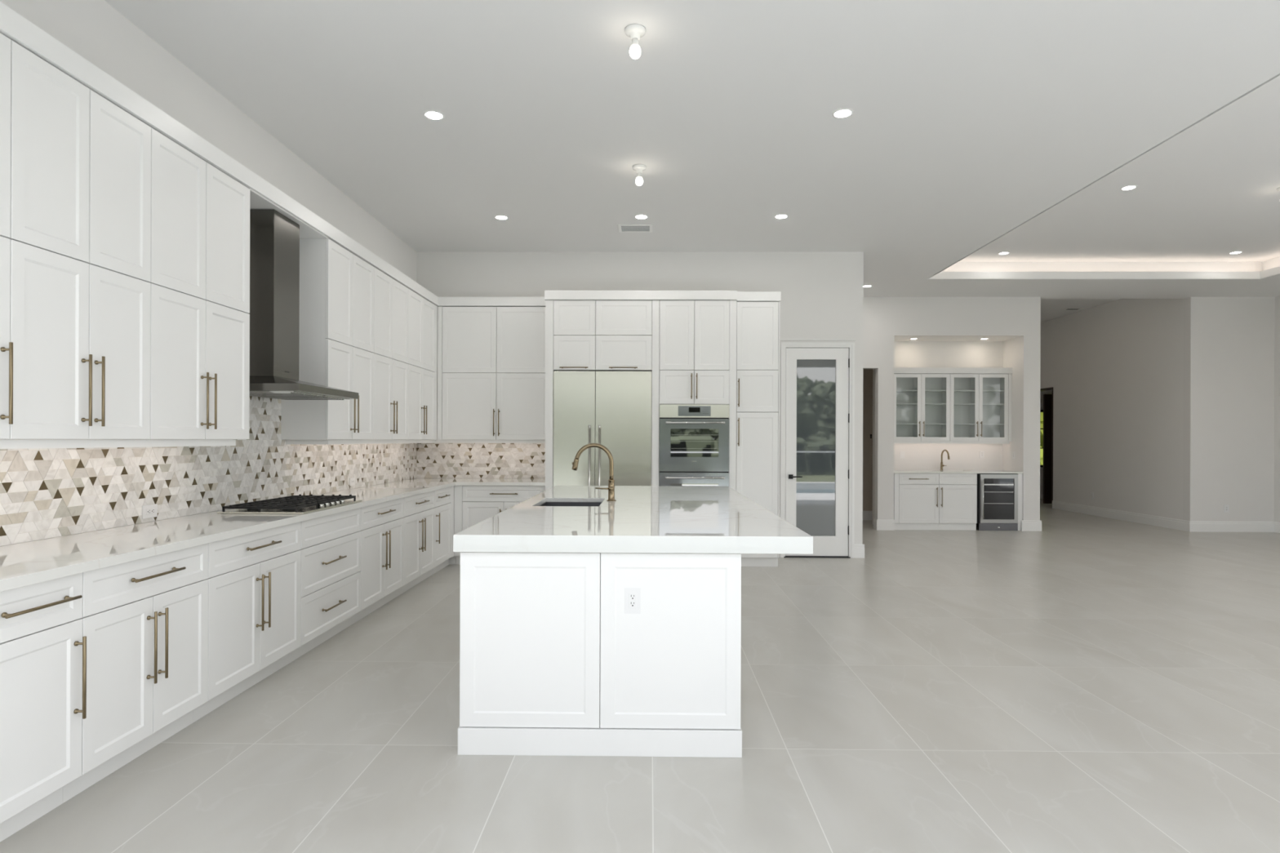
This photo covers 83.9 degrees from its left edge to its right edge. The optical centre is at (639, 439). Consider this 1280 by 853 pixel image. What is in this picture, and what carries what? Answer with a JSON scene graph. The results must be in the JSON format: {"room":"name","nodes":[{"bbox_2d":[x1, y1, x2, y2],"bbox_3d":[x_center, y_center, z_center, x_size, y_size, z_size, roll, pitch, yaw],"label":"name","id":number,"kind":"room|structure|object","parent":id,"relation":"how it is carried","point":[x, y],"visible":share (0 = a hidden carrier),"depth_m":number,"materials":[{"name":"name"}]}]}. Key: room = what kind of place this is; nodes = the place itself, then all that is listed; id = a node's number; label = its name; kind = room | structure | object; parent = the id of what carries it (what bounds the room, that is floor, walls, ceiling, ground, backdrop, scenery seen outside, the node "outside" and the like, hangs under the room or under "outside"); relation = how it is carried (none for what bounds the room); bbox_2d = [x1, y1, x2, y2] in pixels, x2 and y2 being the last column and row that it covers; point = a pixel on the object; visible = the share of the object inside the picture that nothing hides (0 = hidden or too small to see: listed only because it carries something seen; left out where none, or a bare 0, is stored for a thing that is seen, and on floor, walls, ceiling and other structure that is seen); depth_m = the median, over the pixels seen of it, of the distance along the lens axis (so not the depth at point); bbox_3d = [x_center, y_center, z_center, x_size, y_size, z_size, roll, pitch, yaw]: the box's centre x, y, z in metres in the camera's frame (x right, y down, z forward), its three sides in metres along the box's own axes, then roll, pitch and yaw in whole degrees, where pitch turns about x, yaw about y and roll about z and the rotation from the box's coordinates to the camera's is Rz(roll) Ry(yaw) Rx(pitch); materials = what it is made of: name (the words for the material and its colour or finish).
{"room":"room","nodes":[
{"label":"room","id":0,"kind":"room"},
{"bbox_2d":[0,0,417,546],"bbox_3d":[-2.818,-0.437,5.117,0.150,3.656,7.250,0,0,1],"label":"wall","id":1,"kind":"structure","parent":0,"point":[93,29],"depth_m":4.42,"materials":[{"name":"white paint"}]},
{"bbox_2d":[0,32,13,439],"bbox_3d":[-2.576,-0.770,2.508,0.402,1.536,0.456,0,0,1],"label":"upper cabinet","id":2,"kind":"object","parent":1,"relation":"attached to","point":[6,346],"visible":1,"depth_m":2.71,"materials":[{"name":"white paint"}]},
{"bbox_2d":[0,1,438,305],"bbox_3d":[-2.546,-1.594,5.236,0.374,0.100,5.915,0,0,1],"label":"crown molding","id":3,"kind":"structure","parent":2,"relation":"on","point":[13,25],"depth_m":3.58,"materials":[{"name":"white paint"}]},
{"bbox_2d":[7,40,151,439],"bbox_3d":[-2.567,-0.770,3.120,0.402,1.536,0.765,0,0,1],"label":"upper cabinet","id":4,"kind":"object","parent":1,"relation":"attached to","point":[80,268],"visible":1,"depth_m":3.05,"materials":[{"name":"white paint"}]},
{"bbox_2d":[0,440,235,448],"bbox_3d":[-2.606,0.017,3.281,0.328,0.036,2.005,0,0,1],"label":"rail","id":5,"kind":"object","parent":1,"relation":"attached to","point":[4,444],"visible":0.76,"depth_m":3.25,"materials":[{"name":"white paint"}]},
{"bbox_2d":[150,127,249,439],"bbox_3d":[-2.555,-0.770,3.936,0.402,1.536,0.863,0,0,1],"label":"upper cabinet","id":6,"kind":"object","parent":1,"relation":"attached to","point":[200,282],"visible":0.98,"depth_m":3.86,"materials":[{"name":"white paint"}]},
{"bbox_2d":[0,395,545,546],"bbox_3d":[-1.908,0.028,5.414,1.662,0.869,6.330,0,0,1],"label":"backsplash","id":7,"kind":"structure","parent":1,"relation":"attached to","point":[46,493],"depth_m":4.48,"materials":[{"name":"tile"}]},
{"bbox_2d":[142,503,157,519],"bbox_3d":[-2.750,0.401,4.001,0.009,0.073,0.115,0,0,1],"label":"outlet","id":8,"kind":"object","parent":7,"relation":"attached to","point":[151,510],"visible":1,"depth_m":3.99,"materials":[{"name":"white plastic"}]},
{"bbox_2d":[146,507,155,515],"bbox_3d":[-2.747,0.401,4.001,0.002,0.033,0.066,0,0,1],"label":"receptacle","id":9,"kind":"object","parent":8,"relation":"attached to","point":[149,511],"depth_m":4.00,"materials":[{"name":"white plastic"}]},
{"bbox_2d":[349,477,355,485],"bbox_3d":[-2.710,0.393,6.721,0.009,0.073,0.115,0,0,1],"label":"outlet","id":10,"kind":"object","parent":7,"relation":"attached to","point":[352,481],"visible":1,"depth_m":6.71,"materials":[{"name":"white plastic"}]},
{"bbox_2d":[249,188,327,238],"bbox_3d":[-2.561,-1.539,4.898,0.356,0.010,1.054,0,0,1],"label":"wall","id":11,"kind":"structure","parent":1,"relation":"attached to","point":[257,202],"depth_m":4.79,"materials":[{"name":"white paint"}]},
{"bbox_2d":[248,208,358,399],"bbox_3d":[-2.420,-0.913,4.897,0.610,1.234,0.914,0,0,1],"label":"range hood","id":12,"kind":"object","parent":1,"relation":"attached to","point":[274,237],"visible":0.78,"depth_m":4.73,"materials":[{"name":"grey metal"}]},
{"bbox_2d":[280,238,373,439],"bbox_3d":[-2.526,-0.770,5.876,0.402,1.536,0.898,0,0,1],"label":"upper cabinet","id":13,"kind":"object","parent":1,"relation":"attached to","point":[336,339],"visible":0.67,"depth_m":5.52,"materials":[{"name":"white paint"}]},
{"bbox_2d":[371,266,408,439],"bbox_3d":[-2.513,-0.770,6.776,0.402,1.536,0.898,0,0,1],"label":"upper cabinet","id":14,"kind":"object","parent":1,"relation":"attached to","point":[390,353],"visible":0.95,"depth_m":6.73,"materials":[{"name":"white paint"}]},
{"bbox_2d":[286,440,545,444],"bbox_3d":[-2.292,0.018,7.075,1.215,0.036,3.191,0,0,27],"label":"rail","id":15,"kind":"object","parent":1,"relation":"attached to","point":[288,442],"visible":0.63,"depth_m":7.15,"materials":[{"name":"white paint"}]},
{"bbox_2d":[405,288,437,439],"bbox_3d":[-2.499,-0.770,7.717,0.402,1.536,0.980,0,0,1],"label":"upper cabinet","id":16,"kind":"object","parent":1,"relation":"attached to","point":[421,312],"depth_m":7.65,"materials":[{"name":"white paint"}]},
{"bbox_2d":[0,498,1279,852],"bbox_3d":[4.753,1.476,9.580,15.170,0.120,16.100,0,0,1],"label":"floor","id":17,"kind":"structure","parent":0,"point":[1081,683],"depth_m":3.39,"materials":[{"name":"tile"}]},
{"bbox_2d":[0,573,86,842],"bbox_3d":[-2.440,0.947,2.505,0.688,0.890,0.456,0,0,1],"label":"base cabinet","id":18,"kind":"object","parent":17,"relation":"on","point":[43,646],"visible":0.98,"depth_m":2.54,"materials":[{"name":"white paint"}]},
{"bbox_2d":[62,543,208,803],"bbox_3d":[-2.431,0.947,3.122,0.688,0.890,0.776,0,0,1],"label":"base cabinet","id":19,"kind":"object","parent":17,"relation":"on","point":[145,620],"visible":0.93,"depth_m":3.05,"materials":[{"name":"white paint"}]},
{"bbox_2d":[0,478,545,591],"bbox_3d":[-1.909,0.483,5.413,1.662,0.038,6.328,0,0,1],"label":"countertop","id":20,"kind":"structure","parent":19,"relation":"on","point":[30,562],"depth_m":3.44,"materials":[{"name":"white stone"}]},
{"bbox_2d":[217,494,362,514],"bbox_3d":[-2.359,0.435,4.896,0.540,0.053,0.914,0,0,1],"label":"gas cooktop","id":21,"kind":"object","parent":20,"relation":"in","point":[292,504],"visible":1,"depth_m":4.70,"materials":[{"name":"silver metal"}]},
{"bbox_2d":[192,521,301,723],"bbox_3d":[-2.418,0.947,3.975,0.688,0.890,0.928,0,0,1],"label":"base cabinet","id":22,"kind":"object","parent":17,"relation":"on","point":[254,579],"visible":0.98,"depth_m":3.90,"materials":[{"name":"white paint"}]},
{"bbox_2d":[288,507,360,663],"bbox_3d":[-2.405,0.947,4.899,0.688,0.890,0.919,0,0,1],"label":"base cabinet","id":23,"kind":"object","parent":17,"relation":"on","point":[331,549],"visible":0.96,"depth_m":4.83,"materials":[{"name":"white paint"}]},
{"bbox_2d":[351,497,404,625],"bbox_3d":[-2.391,0.947,5.825,0.688,0.890,0.931,0,0,1],"label":"base cabinet","id":24,"kind":"object","parent":17,"relation":"on","point":[382,524],"visible":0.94,"depth_m":5.76,"materials":[{"name":"white paint"}]},
{"bbox_2d":[395,490,435,597],"bbox_3d":[-2.377,0.947,6.742,0.688,0.890,0.901,0,0,1],"label":"base cabinet","id":25,"kind":"object","parent":17,"relation":"on","point":[420,508],"visible":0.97,"depth_m":6.70,"materials":[{"name":"white paint"}]},
{"bbox_2d":[426,486,451,577],"bbox_3d":[-2.366,0.947,7.486,0.688,0.890,0.586,0,0,1],"label":"base cabinet","id":26,"kind":"object","parent":17,"relation":"on","point":[442,496],"visible":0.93,"depth_m":7.49,"materials":[{"name":"white paint"}]},
{"bbox_2d":[444,485,456,567],"bbox_3d":[-2.096,0.948,7.874,0.081,0.890,0.195,0,0,1],"label":"cabinet filler","id":27,"kind":"object","parent":17,"relation":"on","point":[452,561],"visible":0.69,"depth_m":7.84,"materials":[{"name":"white paint"}]},
{"bbox_2d":[453,485,545,564],"bbox_3d":[-1.546,0.950,8.208,1.007,0.890,0.728,0,0,1],"label":"base cabinet","id":28,"kind":"object","parent":17,"relation":"on","point":[473,504],"visible":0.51,"depth_m":7.89,"materials":[{"name":"white paint"}]},
{"bbox_2d":[457,551,742,757],"bbox_3d":[-0.152,0.950,4.822,1.261,0.900,3.342,0,0,1],"label":"kitchen island","id":29,"kind":"object","parent":17,"relation":"on","point":[553,662],"visible":0.75,"depth_m":3.16,"materials":[{"name":"white paint"}]},
{"bbox_2d":[624,587,640,613],"bbox_3d":[-0.031,0.714,3.165,0.073,0.115,0.009,0,0,1],"label":"outlet","id":30,"kind":"object","parent":29,"relation":"attached to","point":[632,595],"visible":1,"depth_m":3.16,"materials":[{"name":"white plastic"}]},
{"bbox_2d":[628,593,636,608],"bbox_3d":[-0.031,0.714,3.162,0.033,0.066,0.002,0,0,1],"label":"receptacle","id":31,"kind":"object","parent":30,"relation":"attached to","point":[632,597],"depth_m":3.16,"materials":[{"name":"white plastic"}]},
{"bbox_2d":[453,485,813,554],"bbox_3d":[-0.006,0.460,4.848,1.585,0.076,3.425,0,0,1],"label":"island countertop","id":32,"kind":"structure","parent":29,"relation":"on","point":[649,519],"depth_m":3.51,"materials":[{"name":"white stone"}]},
{"bbox_2d":[539,502,601,506],"bbox_3d":[-0.469,0.581,4.838,0.461,0.258,0.674,0,0,1],"label":"sink","id":33,"kind":"object","parent":32,"relation":"in","point":[546,504],"visible":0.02,"depth_m":5.16,"materials":[{"name":"silver metal"}]},
{"bbox_2d":[572,443,616,501],"bbox_3d":[-0.317,0.221,4.928,0.308,0.398,0.080,0,0,1],"label":"faucet","id":34,"kind":"object","parent":32,"relation":"on","point":[611,488],"visible":1,"depth_m":4.92,"materials":[{"name":"brown metal"}]},
{"bbox_2d":[553,370,651,486],"bbox_3d":[-0.406,0.321,8.128,1.077,2.156,0.788,0,0,1],"label":"refrigerator","id":35,"kind":"object","parent":17,"relation":"on","point":[612,410],"visible":0.56,"depth_m":7.80,"materials":[{"name":"grey metal"}]},
{"bbox_2d":[545,300,659,490],"bbox_3d":[-0.408,-0.066,8.158,1.246,2.930,0.792,0,0,1],"label":"tall cabinet","id":36,"kind":"object","parent":17,"relation":"on","point":[581,335],"visible":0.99,"depth_m":7.80,"materials":[{"name":"white paint"}]},
{"bbox_2d":[544,290,737,301],"bbox_3d":[0.016,-1.584,8.165,2.104,0.100,0.769,0,0,1],"label":"fascia","id":37,"kind":"object","parent":36,"relation":"on","point":[694,295],"visible":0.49,"depth_m":7.78,"materials":[{"name":"white paint"}]},
{"bbox_2d":[658,300,736,490],"bbox_3d":[0.637,-0.063,8.142,0.842,2.930,0.792,0,0,1],"label":"tall cabinet","id":38,"kind":"object","parent":17,"relation":"on","point":[697,339],"visible":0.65,"depth_m":7.79,"materials":[{"name":"white paint"}]},
{"bbox_2d":[658,404,728,486],"bbox_3d":[0.599,0.289,8.095,0.760,1.353,0.764,0,0,1],"label":"wall oven","id":39,"kind":"object","parent":38,"relation":"in","point":[694,439],"visible":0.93,"depth_m":7.77,"materials":[{"name":"grey metal"}]},
{"bbox_2d":[736,301,779,566],"bbox_3d":[1.302,-0.061,8.167,0.483,2.930,0.727,0,0,1],"label":"pantry cabinet","id":40,"kind":"object","parent":17,"relation":"on","point":[757,322],"visible":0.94,"depth_m":7.85,"materials":[{"name":"white paint"}]},
{"bbox_2d":[736,291,781,302],"bbox_3d":[1.313,-1.580,8.181,0.487,0.100,0.699,0,0,1],"label":"fascia","id":41,"kind":"object","parent":40,"relation":"on","point":[775,296],"visible":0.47,"depth_m":7.83,"materials":[{"name":"white paint"}]},
{"bbox_2d":[893,473,938,529],"bbox_3d":[4.350,0.969,11.472,0.698,0.890,0.670,0,0,1],"label":"base cabinet","id":42,"kind":"object","parent":17,"relation":"on","point":[916,495],"visible":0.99,"depth_m":11.18,"materials":[{"name":"white paint"}]},
{"bbox_2d":[893,469,1022,473],"bbox_3d":[4.994,0.510,11.479,2.006,0.030,0.653,0,0,1],"label":"countertop","id":43,"kind":"structure","parent":42,"relation":"on","point":[895,471],"depth_m":11.16,"materials":[{"name":"white stone"}]},
{"bbox_2d":[939,449,950,470],"bbox_3d":[4.980,0.326,11.606,0.068,0.339,0.262,0,0,-6],"label":"faucet","id":44,"kind":"object","parent":43,"relation":"on","point":[942,465],"visible":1,"depth_m":11.69,"materials":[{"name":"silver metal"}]},
{"bbox_2d":[937,473,977,529],"bbox_3d":[4.995,0.972,11.462,0.591,0.890,0.670,0,0,1],"label":"base cabinet","id":45,"kind":"object","parent":17,"relation":"on","point":[957,492],"visible":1,"depth_m":11.17,"materials":[{"name":"white paint"}]},
{"bbox_2d":[976,473,1017,530],"bbox_3d":[5.620,0.976,11.408,0.602,0.885,0.639,0,0,1],"label":"beverage fridge","id":46,"kind":"object","parent":17,"relation":"on","point":[997,493],"visible":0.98,"depth_m":11.15,"materials":[{"name":"grey metal"}]},
{"bbox_2d":[984,484,1013,492],"bbox_3d":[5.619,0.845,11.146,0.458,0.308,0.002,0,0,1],"label":"shelf","id":47,"kind":"object","parent":46,"relation":"attached to","point":[988,487],"depth_m":11.15,"materials":[{"name":"silver metal"}]},
{"bbox_2d":[1015,473,1022,530],"bbox_3d":[5.960,0.975,11.468,0.071,0.890,0.630,0,0,1],"label":"end panel","id":48,"kind":"object","parent":17,"relation":"on","point":[1020,475],"visible":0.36,"depth_m":11.15,"materials":[{"name":"white paint"}]},
{"bbox_2d":[1043,394,1052,503],"bbox_3d":[9.430,0.201,15.787,0.950,2.420,0.050,0,0,1],"label":"entry door","id":49,"kind":"structure","parent":17,"relation":"on","point":[1047,398],"depth_m":15.77,"materials":[{"name":"black wood"}]},
{"bbox_2d":[417,252,863,557],"bbox_3d":[-0.011,-0.428,8.626,5.360,3.656,0.150,0,0,1],"label":"wall","id":50,"kind":"structure","parent":0,"point":[822,293],"depth_m":8.54,"materials":[{"name":"white paint"}]},
{"bbox_2d":[437,306,545,439],"bbox_3d":[-1.678,-0.767,8.364,1.295,1.536,0.416,0,0,1],"label":"upper cabinet","id":51,"kind":"object","parent":50,"relation":"attached to","point":[491,360],"visible":0.94,"depth_m":8.20,"materials":[{"name":"white paint"}]},
{"bbox_2d":[435,297,545,306],"bbox_3d":[-1.860,-1.592,8.380,1.653,0.100,0.393,0,0,1],"label":"fascia","id":52,"kind":"object","parent":51,"relation":"on","point":[442,301],"visible":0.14,"depth_m":8.18,"materials":[{"name":"white paint"}]},
{"bbox_2d":[783,555,850,558],"bbox_3d":[2.117,1.401,8.534,0.790,0.012,0.070,0,0,1],"label":"door sill","id":53,"kind":"structure","parent":50,"relation":"attached to","point":[828,557],"depth_m":8.50,"materials":[{"name":"grey"}]},
{"bbox_2d":[785,347,849,555],"bbox_3d":[2.128,0.144,8.511,0.758,2.490,0.100,0,0,1],"label":"door","id":54,"kind":"structure","parent":50,"relation":"in","point":[818,417],"depth_m":8.54,"materials":[{"name":"white paint"}]},
{"bbox_2d":[779,338,855,558],"bbox_3d":[2.123,0.102,8.583,0.902,2.614,0.173,0,0,1],"label":"trim","id":55,"kind":"structure","parent":50,"relation":"attached to","point":[784,345],"depth_m":8.50,"materials":[{"name":"white paint"}]},
{"bbox_2d":[853,543,862,558],"bbox_3d":[2.614,1.326,8.502,0.134,0.165,0.018,0,0,1],"label":"baseboard","id":56,"kind":"structure","parent":50,"relation":"attached to","point":[858,548],"depth_m":8.49,"materials":[{"name":"white paint"}]},
{"bbox_2d":[104,0,1279,298],"bbox_3d":[3.543,-2.491,6.358,12.820,0.494,9.920,0,0,1],"label":"ceiling","id":57,"kind":"structure","parent":0,"point":[971,120],"depth_m":4.81,"materials":[{"name":"white paint"}]},
{"bbox_2d":[423,110,444,119],"bbox_3d":[-1.431,-2.258,4.958,0.140,0.004,0.140,0,0,1],"label":"recessed light","id":58,"kind":"object","parent":57,"relation":"in","point":[434,115],"visible":1,"depth_m":4.96,"materials":[{"name":"white paint"}]},
{"bbox_2d":[494,215,508,219],"bbox_3d":[-1.403,-2.258,7.235,0.140,0.004,0.140,0,0,1],"label":"recessed light","id":59,"kind":"object","parent":57,"relation":"in","point":[499,217],"visible":1,"depth_m":7.23,"materials":[{"name":"white paint"}]},
{"bbox_2d":[624,23,645,58],"bbox_3d":[-0.025,-2.178,3.919,0.118,0.155,0.118,0,0,1],"label":"holder","id":60,"kind":"object","parent":57,"relation":"attached to","point":[633,31],"visible":1,"depth_m":3.90,"materials":[{"name":"white ceramic"}]},
{"bbox_2d":[617,224,652,232],"bbox_3d":[-0.045,-2.251,7.582,0.360,0.008,0.260,0,0,1],"label":"ceiling vent","id":61,"kind":"object","parent":57,"relation":"in","point":[625,228],"visible":1,"depth_m":7.56,"materials":[{"name":"white metal"}]},
{"bbox_2d":[632,164,646,186],"bbox_3d":[-0.004,-2.178,5.881,0.118,0.155,0.118,0,0,1],"label":"holder","id":62,"kind":"object","parent":57,"relation":"attached to","point":[638,168],"visible":1,"depth_m":5.86,"materials":[{"name":"white ceramic"}]},
{"bbox_2d":[634,214,648,218],"bbox_3d":[0.015,-2.254,7.200,0.140,0.004,0.140,0,0,1],"label":"recessed light","id":63,"kind":"object","parent":57,"relation":"in","point":[637,216],"visible":1,"depth_m":7.19,"materials":[{"name":"white paint"}]},
{"bbox_2d":[773,213,788,218],"bbox_3d":[1.426,-2.249,7.175,0.140,0.004,0.140,0,0,1],"label":"recessed light","id":64,"kind":"object","parent":57,"relation":"in","point":[777,216],"visible":1,"depth_m":7.17,"materials":[{"name":"white paint"}]},
{"bbox_2d":[832,108,853,118],"bbox_3d":[1.399,-2.249,4.910,0.140,0.004,0.140,0,0,1],"label":"recessed light","id":65,"kind":"object","parent":57,"relation":"in","point":[843,113],"visible":1,"depth_m":4.90,"materials":[{"name":"white paint"}]},
{"bbox_2d":[862,368,872,511],"bbox_3d":[4.229,-0.086,11.974,4.100,3.000,1.330,0,0,1],"label":"wall","id":66,"kind":"structure","parent":0,"point":[867,373],"depth_m":12.54,"materials":[{"name":"beige paint"}]},
{"bbox_2d":[862,511,872,519],"bbox_3d":[4.452,1.332,12.525,3.460,0.165,0.018,0,0,1],"label":"baseboard","id":67,"kind":"structure","parent":66,"relation":"attached to","point":[867,515],"depth_m":12.52,"materials":[{"name":"white paint"}]},
{"bbox_2d":[1040,390,1052,492],"bbox_3d":[9.332,-0.544,17.438,6.260,3.950,0.150,0,0,1],"label":"wall","id":68,"kind":"structure","parent":0,"point":[1046,392],"depth_m":17.36,"materials":[{"name":"white paint"}]},
{"bbox_2d":[1040,492,1043,498],"bbox_3d":[9.304,1.348,17.354,5.900,0.165,0.018,0,0,1],"label":"baseboard","id":69,"kind":"structure","parent":68,"relation":"attached to","point":[1041,493],"depth_m":17.34,"materials":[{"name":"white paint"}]},
{"bbox_2d":[1040,409,1043,466],"bbox_3d":[9.759,-0.033,17.377,1.200,1.390,0.080,0,0,1],"label":"window","id":70,"kind":"structure","parent":68,"relation":"in","point":[1041,411],"depth_m":17.34,"materials":[{"name":"black metal"}]},
{"bbox_2d":[862,297,1275,521],"bbox_3d":[6.364,-0.579,11.202,7.310,4.000,0.150,0,0,1],"label":"wall","id":71,"kind":"structure","parent":0,"point":[1228,422],"depth_m":11.10,"materials":[{"name":"white paint"}]},
{"bbox_2d":[873,518,878,530],"bbox_3d":[3.720,1.330,11.231,0.018,0.165,0.170,0,0,1],"label":"jamb","id":72,"kind":"object","parent":71,"relation":"attached to","point":[875,521],"visible":1,"depth_m":11.21,"materials":[{"name":"white paint"}]},
{"bbox_2d":[876,519,894,530],"bbox_3d":[3.847,1.330,11.154,0.273,0.165,0.018,0,0,1],"label":"baseboard","id":73,"kind":"structure","parent":71,"relation":"attached to","point":[883,524],"depth_m":11.15,"materials":[{"name":"white paint"}]},
{"bbox_2d":[872,337,1018,525],"bbox_3d":[4.998,-0.159,11.602,2.210,3.150,0.610,0,0,1],"label":"wall niche","id":74,"kind":"object","parent":71,"relation":"in","point":[921,352],"visible":0.23,"depth_m":11.80,"materials":[{"name":"white paint"}]},
{"bbox_2d":[900,451,904,458],"bbox_3d":[4.355,0.248,11.812,0.073,0.115,0.008,0,0,1],"label":"light switch","id":75,"kind":"object","parent":74,"relation":"attached to","point":[902,453],"visible":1,"depth_m":11.81,"materials":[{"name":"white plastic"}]},
{"bbox_2d":[893,373,1011,444],"bbox_3d":[5.000,-0.505,11.636,2.006,1.130,0.337,0,0,1],"label":"upper cabinet","id":76,"kind":"object","parent":74,"relation":"attached to","point":[948,407],"depth_m":11.73,"materials":[{"name":"white paint"}]},
{"bbox_2d":[896,423,1004,425],"bbox_3d":[5.027,-0.258,11.663,1.847,0.018,0.253,0,0,1],"label":"shelf","id":77,"kind":"object","parent":76,"relation":"attached to","point":[896,424],"depth_m":11.54,"materials":[{"name":"white paint"}]},
{"bbox_2d":[896,403,1004,405],"bbox_3d":[5.028,-0.583,11.663,1.847,0.018,0.253,0,0,1],"label":"shelf","id":78,"kind":"object","parent":76,"relation":"attached to","point":[897,404],"depth_m":11.54,"materials":[{"name":"glass"}]},
{"bbox_2d":[896,390,1004,392],"bbox_3d":[5.029,-0.798,11.663,1.847,0.018,0.253,0,0,1],"label":"shelf","id":79,"kind":"object","parent":76,"relation":"attached to","point":[897,391],"depth_m":11.55,"materials":[{"name":"glass"}]},
{"bbox_2d":[894,367,1012,373],"bbox_3d":[5.003,-1.121,11.649,2.007,0.094,0.313,0,0,1],"label":"fascia","id":80,"kind":"object","parent":76,"relation":"on","point":[897,370],"visible":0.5,"depth_m":11.49,"materials":[{"name":"white paint"}]},
{"bbox_2d":[979,450,984,457],"bbox_3d":[5.666,0.239,11.792,0.073,0.115,0.009,0,0,1],"label":"outlet","id":81,"kind":"object","parent":74,"relation":"attached to","point":[981,452],"visible":1,"depth_m":11.79,"materials":[{"name":"white plastic"}]},
{"bbox_2d":[1021,520,1041,531],"bbox_3d":[6.115,1.338,11.120,0.308,0.165,0.018,0,0,1],"label":"baseboard","id":82,"kind":"structure","parent":71,"relation":"attached to","point":[1026,525],"depth_m":11.11,"materials":[{"name":"white paint"}]},
{"bbox_2d":[1223,505,1228,512],"bbox_3d":[9.127,1.070,11.081,0.073,0.115,0.009,0,0,1],"label":"outlet","id":83,"kind":"object","parent":71,"relation":"attached to","point":[1225,507],"visible":1,"depth_m":11.08,"materials":[{"name":"white plastic"}]},
{"bbox_2d":[1188,520,1274,532],"bbox_3d":[9.206,1.348,11.075,1.310,0.165,0.018,0,0,1],"label":"baseboard","id":84,"kind":"structure","parent":71,"relation":"attached to","point":[1196,526],"depth_m":11.07,"materials":[{"name":"white paint"}]},
{"bbox_2d":[1040,298,1119,323],"bbox_3d":[9.293,-2.569,14.374,6.260,0.100,6.280,0,0,1],"label":"ceiling","id":85,"kind":"structure","parent":0,"point":[1051,308],"depth_m":13.39,"materials":[{"name":"white paint"}]},
{"bbox_2d":[1062,308,1082,310],"bbox_3d":[8.343,-2.518,13.728,0.320,0.008,0.180,0,0,1],"label":"ceiling vent","id":86,"kind":"object","parent":85,"relation":"in","point":[1064,308],"visible":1,"depth_m":13.73,"materials":[{"name":"white metal"}]},
{"bbox_2d":[942,75,1279,271],"bbox_3d":[6.246,-2.467,6.193,4.950,0.320,7.770,0,0,1],"label":"ceiling","id":87,"kind":"structure","parent":0,"point":[1208,193],"depth_m":7.89,"materials":[{"name":"white paint"}]},
{"bbox_2d":[998,252,1009,254],"bbox_3d":[4.897,-2.510,9.584,0.140,0.004,0.140,0,0,1],"label":"recessed light","id":88,"kind":"object","parent":87,"relation":"in","point":[1000,253],"visible":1,"depth_m":9.59,"materials":[{"name":"white paint"}]},
{"bbox_2d":[928,73,1279,279],"bbox_3d":[6.245,-2.285,6.193,4.558,0.100,7.378,0,0,1],"label":"cove","id":89,"kind":"structure","parent":87,"relation":"attached to","point":[940,275],"depth_m":9.87,"materials":[{"name":"white paint"}]},
{"bbox_2d":[1120,185,1137,190],"bbox_3d":[4.869,-2.510,7.094,0.140,0.004,0.140,0,0,1],"label":"recessed light","id":90,"kind":"object","parent":87,"relation":"in","point":[1129,187],"visible":1,"depth_m":7.10,"materials":[{"name":"white paint"}]},
{"bbox_2d":[1228,251,1242,253],"bbox_3d":[7.958,-2.500,9.514,0.140,0.004,0.140,0,0,1],"label":"recessed light","id":91,"kind":"object","parent":87,"relation":"in","point":[1234,252],"visible":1,"depth_m":9.51,"materials":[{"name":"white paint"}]},
{"bbox_2d":[1040,298,1183,519],"bbox_3d":[8.697,-0.546,14.057,0.150,3.950,5.630,0,0,1],"label":"wall","id":92,"kind":"structure","parent":0,"point":[1114,370],"depth_m":12.79,"materials":[{"name":"white paint"}]},
{"bbox_2d":[1040,386,1053,508],"bbox_3d":[8.724,0.164,15.872,0.175,2.530,2.000,0,0,1],"label":"trim","id":93,"kind":"structure","parent":92,"relation":"attached to","point":[1051,388],"depth_m":14.88,"materials":[{"name":"black wood"}]},
{"bbox_2d":[1052,500,1191,532],"bbox_3d":[8.589,1.346,12.974,0.018,0.165,3.800,0,0,1],"label":"baseboard","id":94,"kind":"structure","parent":92,"relation":"attached to","point":[1172,523],"depth_m":12.57,"materials":[{"name":"white paint"}]},
{"bbox_2d":[1274,295,1279,522],"bbox_3d":[9.869,-0.396,6.189,0.150,3.656,9.770,0,0,1],"label":"wall","id":95,"kind":"structure","parent":0,"point":[1277,332],"depth_m":11.03,"materials":[{"name":"white paint"}]},
{"bbox_2d":[1274,521,1279,533],"bbox_3d":[9.780,1.350,6.305,0.018,0.165,9.500,0,0,1],"label":"baseboard","id":96,"kind":"structure","parent":95,"relation":"attached to","point":[1277,525],"depth_m":11.00,"materials":[{"name":"white paint"}]},
{"bbox_3d":[2.614,-0.419,9.922,0.150,3.656,2.520,0,0,1],"label":"wall","id":97,"kind":"structure","parent":0,"visible":0},
{"bbox_2d":[862,543,864,558],"bbox_3d":[2.692,1.326,9.826,0.018,0.165,2.670,0,0,1],"label":"baseboard","id":98,"kind":"structure","parent":97,"relation":"attached to","point":[863,544],"depth_m":8.49,"materials":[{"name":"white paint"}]},
{"label":"outside","id":99,"kind":"structure","parent":0,"visible":0},
{"bbox_3d":[9.922,1.563,28.706,9.000,0.140,22.300,0,0,1],"label":"yard","id":100,"kind":"structure","parent":99,"visible":0},
{"bbox_2d":[1040,412,1043,465],"bbox_3d":[10.839,-0.152,20.385,3.438,3.290,2.505,0,0,1],"label":"tree","id":101,"kind":"object","parent":100,"relation":"on","point":[1041,413],"visible":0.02,"depth_m":19.90,"materials":[{"name":"green plant"}]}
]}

